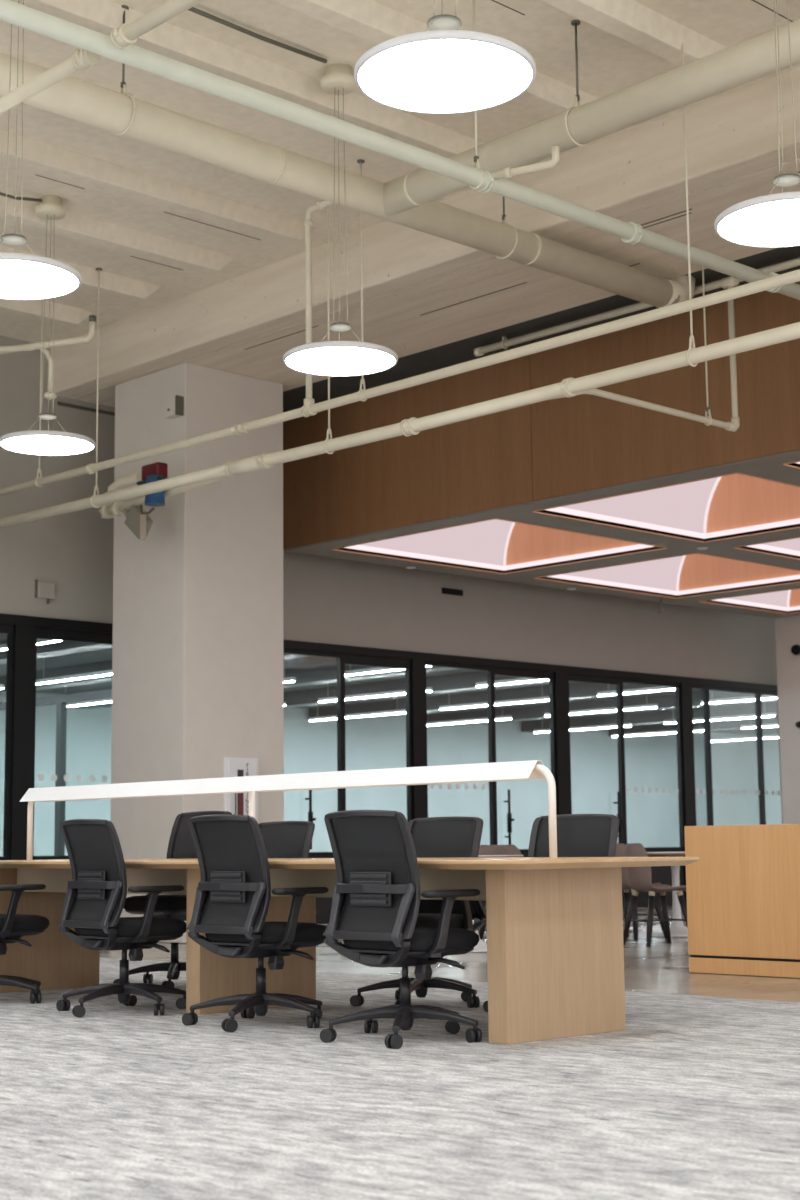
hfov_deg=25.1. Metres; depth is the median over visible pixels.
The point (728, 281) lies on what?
pipe
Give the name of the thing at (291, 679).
linear light
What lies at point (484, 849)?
cafe chair
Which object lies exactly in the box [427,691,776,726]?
ceiling light
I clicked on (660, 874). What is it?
window
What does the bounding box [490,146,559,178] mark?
pipe
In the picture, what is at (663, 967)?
floor
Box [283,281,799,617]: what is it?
bulkhead
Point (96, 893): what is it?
office chair
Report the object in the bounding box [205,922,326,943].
seat cushion
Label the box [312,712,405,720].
diffuser
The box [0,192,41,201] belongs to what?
cable
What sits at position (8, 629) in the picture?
door
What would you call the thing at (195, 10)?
cable
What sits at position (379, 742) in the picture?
window
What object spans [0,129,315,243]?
ceiling panel
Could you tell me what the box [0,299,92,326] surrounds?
ceiling panel
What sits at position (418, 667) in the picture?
trim
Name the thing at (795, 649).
wall fixture
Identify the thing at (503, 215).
hanger
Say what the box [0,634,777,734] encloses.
ceiling
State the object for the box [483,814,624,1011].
office chair
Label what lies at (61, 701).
trim
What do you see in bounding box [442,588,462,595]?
air vent
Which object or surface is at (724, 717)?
diffuser
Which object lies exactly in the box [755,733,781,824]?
window
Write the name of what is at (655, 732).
diffuser
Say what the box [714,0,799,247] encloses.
pendant
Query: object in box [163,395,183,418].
junction box
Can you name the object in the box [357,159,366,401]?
hanger
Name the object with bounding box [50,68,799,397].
ceiling beam
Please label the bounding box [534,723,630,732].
linear light
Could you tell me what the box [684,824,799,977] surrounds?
reception desk
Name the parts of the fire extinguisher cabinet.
vision panel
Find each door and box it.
[0,623,13,859]
[283,648,343,923]
[493,667,556,856]
[569,674,625,908]
[707,686,764,825]
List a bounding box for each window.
[0,693,757,855]
[32,626,112,859]
[343,654,412,821]
[426,661,495,908]
[621,678,686,907]
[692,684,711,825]
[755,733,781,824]
[759,690,782,824]
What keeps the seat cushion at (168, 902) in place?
on the office chair at (181, 845)
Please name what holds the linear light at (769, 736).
hanging from the ceiling at (101, 655)
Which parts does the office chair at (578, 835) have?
frame, rail, frame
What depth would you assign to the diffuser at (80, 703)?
27.17 m
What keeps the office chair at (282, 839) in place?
on the floor at (698, 1097)
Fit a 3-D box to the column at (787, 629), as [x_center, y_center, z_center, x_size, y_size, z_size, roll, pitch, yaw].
[9.072,1.597,20.535,0.200,3.863,11.050,7,-11,-43]
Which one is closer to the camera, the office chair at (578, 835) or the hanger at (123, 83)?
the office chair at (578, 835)
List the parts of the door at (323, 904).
pull handle, kick panel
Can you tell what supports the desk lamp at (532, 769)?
on the work table at (555, 945)
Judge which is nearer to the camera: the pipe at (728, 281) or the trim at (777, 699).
the pipe at (728, 281)
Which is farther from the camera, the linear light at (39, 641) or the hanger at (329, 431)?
the linear light at (39, 641)
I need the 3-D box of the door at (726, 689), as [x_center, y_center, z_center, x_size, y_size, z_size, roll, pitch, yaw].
[4.641,2.690,24.795,1.220,2.950,0.060,7,-11,-43]
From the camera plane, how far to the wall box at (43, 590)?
17.28 m
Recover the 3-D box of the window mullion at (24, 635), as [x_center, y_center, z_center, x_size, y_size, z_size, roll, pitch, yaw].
[-3.591,1.706,16.941,0.220,2.950,0.120,7,-11,-43]
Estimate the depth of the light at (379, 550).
19.49 m
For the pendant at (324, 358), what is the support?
hanging from the ceiling at (608, 64)
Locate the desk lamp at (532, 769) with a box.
[19,760,556,859]
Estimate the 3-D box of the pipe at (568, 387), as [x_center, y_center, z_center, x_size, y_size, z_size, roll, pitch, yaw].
[1.658,-1.451,10.730,0.138,0.162,16.700,7,-11,-43]
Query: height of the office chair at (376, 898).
0.983 m
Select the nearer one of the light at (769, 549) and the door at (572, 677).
the light at (769, 549)
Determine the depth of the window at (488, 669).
21.39 m
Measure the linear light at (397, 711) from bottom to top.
0.358 m
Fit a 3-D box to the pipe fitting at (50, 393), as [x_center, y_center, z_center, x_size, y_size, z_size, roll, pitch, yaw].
[-2.935,-1.707,15.067,0.110,0.050,0.110,7,-11,-43]
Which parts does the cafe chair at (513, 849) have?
leg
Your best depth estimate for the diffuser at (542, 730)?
34.37 m
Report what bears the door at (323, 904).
in the wall
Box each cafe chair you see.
[479,844,521,939]
[479,845,510,921]
[615,843,665,940]
[623,843,687,947]
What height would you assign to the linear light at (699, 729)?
0.358 m
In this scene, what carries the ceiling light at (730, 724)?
attached to the ceiling at (101, 655)
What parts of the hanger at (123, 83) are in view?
rod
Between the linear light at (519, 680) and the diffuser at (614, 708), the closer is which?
the linear light at (519, 680)
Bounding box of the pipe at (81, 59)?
[0,49,98,113]
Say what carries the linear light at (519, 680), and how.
hanging from the ceiling at (101, 655)
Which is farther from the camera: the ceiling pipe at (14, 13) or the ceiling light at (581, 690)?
the ceiling light at (581, 690)
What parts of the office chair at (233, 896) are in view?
frame, rail, rail, leg, carrier arm, leg, frame, gas lift rod, tension knob, leg, arm post, leg, lever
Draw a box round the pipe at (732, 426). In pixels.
[550,286,739,431]
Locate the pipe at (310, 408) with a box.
[0,269,799,495]
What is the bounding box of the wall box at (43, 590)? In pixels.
[35,579,54,603]
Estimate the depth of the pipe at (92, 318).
14.99 m
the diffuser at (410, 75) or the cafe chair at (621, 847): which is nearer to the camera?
the diffuser at (410, 75)
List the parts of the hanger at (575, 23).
rod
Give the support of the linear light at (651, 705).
hanging from the ceiling at (101, 655)
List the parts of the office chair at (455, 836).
leg, frame, leg, rail, leg, leg, arm post, frame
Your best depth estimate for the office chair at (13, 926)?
9.81 m
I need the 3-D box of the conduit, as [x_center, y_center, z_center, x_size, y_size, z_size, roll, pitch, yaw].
[-0.548,-2.226,13.140,0.068,1.474,0.434,7,-11,-43]
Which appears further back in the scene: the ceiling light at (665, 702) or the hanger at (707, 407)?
the ceiling light at (665, 702)
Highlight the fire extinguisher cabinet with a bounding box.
[224,757,257,821]
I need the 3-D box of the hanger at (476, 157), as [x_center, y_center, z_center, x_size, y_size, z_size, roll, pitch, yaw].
[0.432,-2.942,10.326,0.056,1.202,0.124,7,-11,-43]
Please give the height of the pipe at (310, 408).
0.126 m
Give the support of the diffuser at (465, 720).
attached to the linear light at (502, 717)
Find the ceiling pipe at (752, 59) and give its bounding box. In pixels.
[383,19,799,215]
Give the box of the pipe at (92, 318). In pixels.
[0,315,95,399]
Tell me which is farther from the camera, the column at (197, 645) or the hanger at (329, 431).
the column at (197, 645)
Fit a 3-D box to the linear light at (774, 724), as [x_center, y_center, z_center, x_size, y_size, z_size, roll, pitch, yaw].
[7.427,2.181,33.818,0.044,0.358,2.400,7,-11,-43]
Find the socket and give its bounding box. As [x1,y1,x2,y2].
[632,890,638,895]
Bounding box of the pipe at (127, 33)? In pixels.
[110,0,203,48]
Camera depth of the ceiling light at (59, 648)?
20.96 m
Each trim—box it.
[0,0,793,269]
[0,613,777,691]
[0,689,111,855]
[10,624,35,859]
[57,402,114,415]
[244,172,799,349]
[411,659,427,819]
[554,672,571,814]
[675,683,696,833]
[777,699,781,808]
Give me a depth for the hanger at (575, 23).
10.77 m
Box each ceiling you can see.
[0,0,799,342]
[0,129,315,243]
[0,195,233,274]
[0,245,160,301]
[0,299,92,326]
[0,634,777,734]
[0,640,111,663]
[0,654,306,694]
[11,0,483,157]
[71,158,799,412]
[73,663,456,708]
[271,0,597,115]
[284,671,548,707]
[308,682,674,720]
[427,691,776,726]
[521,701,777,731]
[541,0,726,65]
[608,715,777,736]
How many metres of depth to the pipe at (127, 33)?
8.23 m
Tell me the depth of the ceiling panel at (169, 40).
11.29 m
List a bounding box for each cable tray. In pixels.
[270,869,485,900]
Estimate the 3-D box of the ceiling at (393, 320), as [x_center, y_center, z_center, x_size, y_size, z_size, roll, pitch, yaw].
[10.568,-1.425,24.151,28.790,0.300,28.500,7,-11,-43]
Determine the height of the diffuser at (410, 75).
0.001 m
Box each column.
[111,363,283,942]
[775,616,799,823]
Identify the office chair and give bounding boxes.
[0,884,48,1003]
[56,819,186,1017]
[113,811,231,987]
[182,815,328,1031]
[259,821,316,912]
[320,810,481,1048]
[350,816,486,1007]
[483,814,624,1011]
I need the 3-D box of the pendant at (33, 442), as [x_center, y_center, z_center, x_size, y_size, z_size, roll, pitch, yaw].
[-2.649,-2.104,13.552,0.716,1.920,0.716,7,-11,-43]
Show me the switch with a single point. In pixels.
(156, 471)
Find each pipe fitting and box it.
[44,392,56,399]
[304,398,314,406]
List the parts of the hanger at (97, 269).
rod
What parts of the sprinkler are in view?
stem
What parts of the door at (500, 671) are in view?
pull handle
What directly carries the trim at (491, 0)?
attached to the ceiling at (608, 64)
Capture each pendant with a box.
[0,0,81,299]
[0,195,95,455]
[283,63,397,375]
[354,0,535,113]
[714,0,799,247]
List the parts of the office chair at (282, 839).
rail, frame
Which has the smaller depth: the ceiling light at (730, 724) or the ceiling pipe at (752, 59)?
the ceiling pipe at (752, 59)
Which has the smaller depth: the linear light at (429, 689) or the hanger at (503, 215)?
the hanger at (503, 215)
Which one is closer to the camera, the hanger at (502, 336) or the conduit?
the conduit
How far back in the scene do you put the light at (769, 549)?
19.17 m
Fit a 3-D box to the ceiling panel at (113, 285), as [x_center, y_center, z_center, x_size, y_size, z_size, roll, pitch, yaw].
[-7.266,-3.301,11.038,14.140,0.150,0.234,7,-11,-43]
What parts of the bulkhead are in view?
underside panel, panel, panel, panel, panel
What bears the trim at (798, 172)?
attached to the ceiling at (393, 320)
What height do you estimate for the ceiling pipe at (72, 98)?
0.306 m
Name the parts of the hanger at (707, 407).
rod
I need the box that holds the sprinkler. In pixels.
[657,599,665,612]
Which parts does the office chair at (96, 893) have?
frame, rail, rail, leg, carrier arm, leg, frame, gas lift rod, tension knob, leg, arm post, lever, leg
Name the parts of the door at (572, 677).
pull handle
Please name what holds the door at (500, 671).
in the wall
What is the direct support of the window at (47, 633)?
in the wall
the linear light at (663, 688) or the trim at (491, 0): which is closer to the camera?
the trim at (491, 0)
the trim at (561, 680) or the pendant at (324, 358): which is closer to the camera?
the pendant at (324, 358)
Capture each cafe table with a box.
[470,855,523,951]
[647,852,687,936]
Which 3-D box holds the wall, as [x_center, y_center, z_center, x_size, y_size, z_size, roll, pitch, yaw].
[-3.283,-1.222,17.770,29.500,2.910,0.180,7,-11,-43]
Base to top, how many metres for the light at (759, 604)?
0.045 m
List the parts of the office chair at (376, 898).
frame, rail, leg, rail, carrier arm, leg, gas lift rod, frame, tension knob, leg, arm post, leg, lever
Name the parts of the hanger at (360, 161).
rod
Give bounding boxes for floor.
[0,957,799,1199]
[100,906,799,1001]
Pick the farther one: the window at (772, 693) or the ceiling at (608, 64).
the window at (772, 693)
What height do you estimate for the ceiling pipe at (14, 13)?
0.132 m
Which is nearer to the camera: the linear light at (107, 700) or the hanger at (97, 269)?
the hanger at (97, 269)
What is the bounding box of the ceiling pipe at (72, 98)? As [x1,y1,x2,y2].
[0,53,694,307]
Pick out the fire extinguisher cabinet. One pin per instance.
(235, 803)
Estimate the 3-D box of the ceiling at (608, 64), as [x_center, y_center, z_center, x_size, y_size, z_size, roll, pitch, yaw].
[-2.512,-4.152,6.409,14.480,0.200,20.750,7,-11,-43]
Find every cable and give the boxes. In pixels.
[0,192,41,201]
[188,7,326,62]
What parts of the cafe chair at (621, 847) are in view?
leg, leg, leg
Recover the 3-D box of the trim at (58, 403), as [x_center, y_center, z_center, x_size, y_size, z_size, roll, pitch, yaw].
[1.946,-1.283,22.875,14.950,0.040,0.160,7,-11,-43]
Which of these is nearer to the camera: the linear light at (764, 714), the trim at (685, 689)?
the trim at (685, 689)
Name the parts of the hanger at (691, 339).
rod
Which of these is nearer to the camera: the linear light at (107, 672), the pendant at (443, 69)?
the pendant at (443, 69)
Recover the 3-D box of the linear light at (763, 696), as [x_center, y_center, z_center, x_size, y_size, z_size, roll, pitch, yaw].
[5.363,1.380,27.794,0.044,0.358,1.700,7,-11,-43]
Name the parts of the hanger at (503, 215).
rod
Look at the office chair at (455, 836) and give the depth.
9.56 m
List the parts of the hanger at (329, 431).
rod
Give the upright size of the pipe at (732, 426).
1.453 m
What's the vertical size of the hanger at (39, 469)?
1.766 m
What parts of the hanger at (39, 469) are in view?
rod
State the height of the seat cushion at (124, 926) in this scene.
0.086 m
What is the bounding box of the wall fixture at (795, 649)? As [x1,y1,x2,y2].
[791,644,799,654]
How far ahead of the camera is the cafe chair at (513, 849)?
15.69 m
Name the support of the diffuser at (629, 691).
attached to the linear light at (663, 688)
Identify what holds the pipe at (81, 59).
attached to the ceiling pipe at (14, 13)
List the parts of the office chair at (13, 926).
tension knob, arm post, lever, leg, leg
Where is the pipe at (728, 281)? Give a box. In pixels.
[473,257,799,356]
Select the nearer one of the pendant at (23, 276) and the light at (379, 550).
the pendant at (23, 276)
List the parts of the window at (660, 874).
kick panel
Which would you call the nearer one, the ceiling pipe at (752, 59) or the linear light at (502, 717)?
the ceiling pipe at (752, 59)
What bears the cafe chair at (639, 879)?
on the floor at (663, 967)
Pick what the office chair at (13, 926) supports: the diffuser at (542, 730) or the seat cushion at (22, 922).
the seat cushion at (22, 922)
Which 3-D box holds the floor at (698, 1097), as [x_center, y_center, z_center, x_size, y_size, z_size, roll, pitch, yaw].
[-2.425,1.554,4.600,13.100,0.120,19.250,7,-11,-43]
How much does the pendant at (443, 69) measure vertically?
1.920 m
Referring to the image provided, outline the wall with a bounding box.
[0,335,799,684]
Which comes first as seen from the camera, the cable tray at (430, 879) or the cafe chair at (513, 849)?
the cable tray at (430, 879)
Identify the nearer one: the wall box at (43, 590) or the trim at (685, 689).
the wall box at (43, 590)
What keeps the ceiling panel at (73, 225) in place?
attached to the ceiling at (608, 64)
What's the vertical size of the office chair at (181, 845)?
1.057 m
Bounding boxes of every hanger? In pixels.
[35,299,42,486]
[90,268,101,507]
[114,5,135,135]
[323,205,333,453]
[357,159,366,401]
[469,0,484,188]
[494,197,517,258]
[501,335,507,348]
[565,20,588,146]
[681,43,697,366]
[702,266,711,425]
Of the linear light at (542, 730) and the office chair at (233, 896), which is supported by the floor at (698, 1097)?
the office chair at (233, 896)
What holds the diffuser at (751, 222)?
attached to the pendant at (771, 220)
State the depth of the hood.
9.13 m
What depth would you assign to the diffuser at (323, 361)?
11.16 m
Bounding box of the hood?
[19,760,545,801]
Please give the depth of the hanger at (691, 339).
10.74 m
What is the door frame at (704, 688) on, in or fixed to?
in the wall
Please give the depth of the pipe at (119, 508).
16.22 m
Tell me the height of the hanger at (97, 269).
2.078 m
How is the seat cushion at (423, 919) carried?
on the office chair at (455, 836)
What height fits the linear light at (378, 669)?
0.358 m
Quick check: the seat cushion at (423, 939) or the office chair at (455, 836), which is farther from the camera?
the office chair at (455, 836)
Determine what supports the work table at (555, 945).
on the floor at (698, 1097)
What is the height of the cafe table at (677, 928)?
0.744 m
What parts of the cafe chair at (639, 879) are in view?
leg, leg, leg, leg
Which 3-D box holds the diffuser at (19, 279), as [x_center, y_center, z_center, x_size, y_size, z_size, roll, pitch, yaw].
[-2.051,-1.697,9.516,0.685,0.001,0.685,7,-11,-43]
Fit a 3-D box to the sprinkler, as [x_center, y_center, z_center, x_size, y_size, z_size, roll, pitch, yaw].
[3.293,0.077,22.609,0.110,0.172,0.110,7,-11,-43]
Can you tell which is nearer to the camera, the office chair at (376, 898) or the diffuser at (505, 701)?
the office chair at (376, 898)
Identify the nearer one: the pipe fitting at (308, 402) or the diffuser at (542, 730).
the pipe fitting at (308, 402)
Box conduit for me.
[304,200,333,397]
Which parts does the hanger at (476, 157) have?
rod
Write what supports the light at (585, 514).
on the bulkhead
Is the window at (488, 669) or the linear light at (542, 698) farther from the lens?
the linear light at (542, 698)
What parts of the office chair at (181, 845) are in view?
leg, leg, frame, leg, rail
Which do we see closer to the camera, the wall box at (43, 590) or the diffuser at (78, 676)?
the wall box at (43, 590)
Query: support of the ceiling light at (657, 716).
attached to the ceiling at (101, 655)
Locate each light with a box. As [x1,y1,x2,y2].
[0,639,58,650]
[36,664,111,684]
[65,687,111,706]
[283,659,294,682]
[309,698,405,720]
[318,687,431,701]
[344,544,654,570]
[345,666,430,675]
[427,707,511,725]
[439,690,548,709]
[476,678,547,686]
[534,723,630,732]
[544,693,657,715]
[546,507,799,538]
[546,574,799,594]
[597,685,674,695]
[612,722,703,736]
[664,702,774,723]
[701,695,776,703]
[711,735,778,741]
[713,598,799,610]
[741,723,777,728]
[747,544,799,555]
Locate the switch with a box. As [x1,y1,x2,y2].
[137,462,167,539]
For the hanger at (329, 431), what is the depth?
13.08 m
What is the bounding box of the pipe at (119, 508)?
[98,472,222,539]
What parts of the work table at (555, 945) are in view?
leg, leg, leg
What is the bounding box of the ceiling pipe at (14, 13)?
[0,0,799,299]
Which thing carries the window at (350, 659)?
in the wall
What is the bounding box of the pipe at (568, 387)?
[0,322,799,528]
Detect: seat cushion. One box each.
[0,914,48,931]
[75,917,186,936]
[124,894,186,910]
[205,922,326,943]
[343,927,478,951]
[415,913,463,928]
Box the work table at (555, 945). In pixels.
[0,857,699,1043]
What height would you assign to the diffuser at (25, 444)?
0.001 m
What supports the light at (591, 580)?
on the bulkhead
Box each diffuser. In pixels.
[0,260,78,298]
[0,435,93,454]
[36,674,111,684]
[67,701,111,706]
[286,347,394,375]
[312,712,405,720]
[358,39,531,112]
[427,719,507,725]
[440,700,548,709]
[535,726,628,732]
[570,707,656,714]
[599,689,674,695]
[615,731,699,736]
[665,716,771,723]
[710,698,775,703]
[718,199,799,246]

